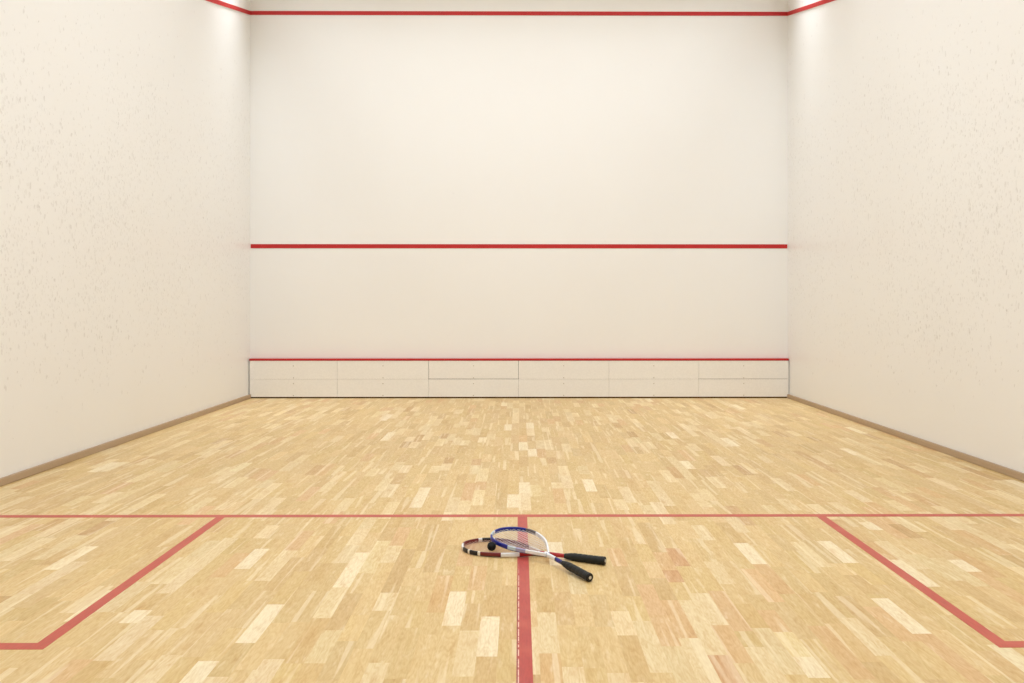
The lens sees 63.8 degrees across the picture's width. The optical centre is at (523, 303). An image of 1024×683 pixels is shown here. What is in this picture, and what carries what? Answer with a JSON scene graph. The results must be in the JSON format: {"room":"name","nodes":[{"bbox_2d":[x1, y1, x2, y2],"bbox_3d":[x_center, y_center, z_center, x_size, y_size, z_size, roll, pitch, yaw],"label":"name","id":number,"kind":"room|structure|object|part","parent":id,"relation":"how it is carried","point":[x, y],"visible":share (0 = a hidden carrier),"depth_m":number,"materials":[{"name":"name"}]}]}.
{"room":"squash court","nodes":[
{"label":"squash court","id":0,"kind":"room"},
{"bbox_2d":[0,0,249,477],"bbox_3d":[-3.286,-1.752,4.204,0.124,5.750,11.200,0,0,0],"label":"wall","id":1,"kind":"structure","parent":0,"point":[125,124],"depth_m":6.52,"materials":[{"name":"paint"}]},
{"bbox_2d":[0,394,250,486],"bbox_3d":[-3.214,1.100,4.203,0.028,0.046,11.198,0,0,0],"label":"baseboard","id":2,"kind":"structure","parent":1,"relation":"attached to","point":[20,475],"depth_m":6.33,"materials":[{"name":"beige wood"}]},
{"bbox_2d":[0,398,1023,682],"bbox_3d":[-0.020,1.153,4.229,6.440,0.061,11.220,0,0,0],"label":"floor","id":3,"kind":"structure","parent":0,"point":[252,540],"depth_m":3.73,"materials":[{"name":"brown wood"}]},
{"bbox_2d":[461,538,605,564],"bbox_3d":[0.047,1.106,3.710,0.684,0.037,0.237,0,0,15],"label":"racket","id":4,"kind":"object","parent":3,"relation":"on","point":[576,557],"visible":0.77,"depth_m":3.64,"materials":[{"name":"black plastic"}]},
{"bbox_2d":[487,542,495,550],"bbox_3d":[-0.143,1.092,3.701,0.040,0.040,0.040,0,0,0],"label":"ball","id":5,"kind":"object","parent":4,"relation":"on","point":[491,546],"visible":1,"depth_m":3.69,"materials":[{"name":"black rubber"}]},
{"bbox_3d":[-0.098,1.112,3.739,0.392,0.019,0.235,-1,0,25],"label":"frame","id":6,"kind":"part","parent":4,"relation":"part of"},
{"bbox_2d":[490,527,592,581],"bbox_3d":[0.100,1.091,3.620,0.228,0.065,0.688,0,0,-40],"label":"racket","id":7,"kind":"object","parent":4,"relation":"on","point":[571,567],"visible":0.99,"depth_m":3.65,"materials":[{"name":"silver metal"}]},
{"bbox_3d":[0.000,1.080,3.731,0.227,0.020,0.392,-2,4,-33],"label":"frame","id":8,"kind":"part","parent":7,"relation":"part of","materials":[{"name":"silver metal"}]},
{"bbox_2d":[250,0,787,358],"bbox_3d":[-0.046,-1.752,9.877,6.640,5.750,0.124,0,0,0],"label":"wall","id":9,"kind":"structure","parent":0,"point":[429,178],"depth_m":9.82,"materials":[{"name":"paint"}]},
{"bbox_2d":[251,397,786,397],"bbox_3d":[-0.048,1.115,9.790,6.353,0.016,0.058,0,0,0],"label":"baseboard","id":10,"kind":"structure","parent":9,"relation":"attached to","point":[251,397],"depth_m":9.76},
{"bbox_2d":[249,358,788,396],"bbox_3d":[-0.046,0.881,9.787,6.398,0.452,0.063,0,0,0],"label":"tin","id":11,"kind":"object","parent":9,"relation":"attached to","point":[268,377],"visible":1,"depth_m":9.76,"materials":[{"name":"laminate"}]},
{"bbox_3d":[-2.724,1.003,9.753,1.038,0.208,0.014,0,0,0],"label":"panel","id":12,"kind":"part","parent":11,"relation":"part of","materials":[{"name":"metal"}]},
{"bbox_3d":[-2.724,0.788,9.753,1.038,0.217,0.014,0,0,0],"label":"panel","id":13,"kind":"part","parent":11,"relation":"part of","materials":[{"name":"metal"}]},
{"bbox_3d":[-1.664,1.003,9.758,1.078,0.208,0.014,0,0,0],"label":"panel","id":14,"kind":"part","parent":11,"relation":"part of","materials":[{"name":"metal"}]},
{"bbox_3d":[-1.664,0.788,9.758,1.078,0.217,0.014,0,0,0],"label":"panel","id":15,"kind":"part","parent":11,"relation":"part of","materials":[{"name":"metal"}]},
{"bbox_3d":[-0.592,1.003,9.763,1.063,0.208,0.014,0,0,0],"label":"panel","id":16,"kind":"part","parent":11,"relation":"part of","materials":[{"name":"metal"}]},
{"bbox_3d":[-0.590,0.787,9.763,1.061,0.213,0.014,0,0,0],"label":"panel","id":17,"kind":"part","parent":11,"relation":"part of","materials":[{"name":"metal"}]},
{"bbox_3d":[0.478,1.003,9.768,1.073,0.208,0.014,0,0,0],"label":"panel","id":18,"kind":"part","parent":11,"relation":"part of","materials":[{"name":"metal"}]},
{"bbox_3d":[0.479,0.789,9.768,1.070,0.217,0.014,0,0,0],"label":"panel","id":19,"kind":"part","parent":11,"relation":"part of","materials":[{"name":"metal"}]},
{"bbox_3d":[1.548,1.003,9.773,1.064,0.208,0.014,0,0,0],"label":"panel","id":20,"kind":"part","parent":11,"relation":"part of","materials":[{"name":"metal"}]},
{"bbox_3d":[1.548,0.788,9.773,1.064,0.217,0.014,0,0,0],"label":"panel","id":21,"kind":"part","parent":11,"relation":"part of","materials":[{"name":"metal"}]},
{"bbox_3d":[2.617,1.003,9.778,1.069,0.208,0.014,0,0,0],"label":"panel","id":22,"kind":"part","parent":11,"relation":"part of","materials":[{"name":"metal"}]},
{"bbox_3d":[2.617,0.787,9.778,1.069,0.214,0.014,0,0,0],"label":"panel","id":23,"kind":"part","parent":11,"relation":"part of","materials":[{"name":"metal"}]},
{"bbox_2d":[788,0,1023,472],"bbox_3d":[3.243,-1.752,4.234,0.124,5.750,11.200,0,0,0],"label":"wall","id":24,"kind":"structure","parent":0,"point":[906,117],"depth_m":6.78,"materials":[{"name":"paint"}]},
{"bbox_2d":[787,394,1023,480],"bbox_3d":[3.172,1.100,4.233,0.026,0.046,11.198,0,0,0],"label":"baseboard","id":25,"kind":"structure","parent":24,"relation":"attached to","point":[1015,474],"depth_m":6.48,"materials":[{"name":"beige wood"}]}
]}

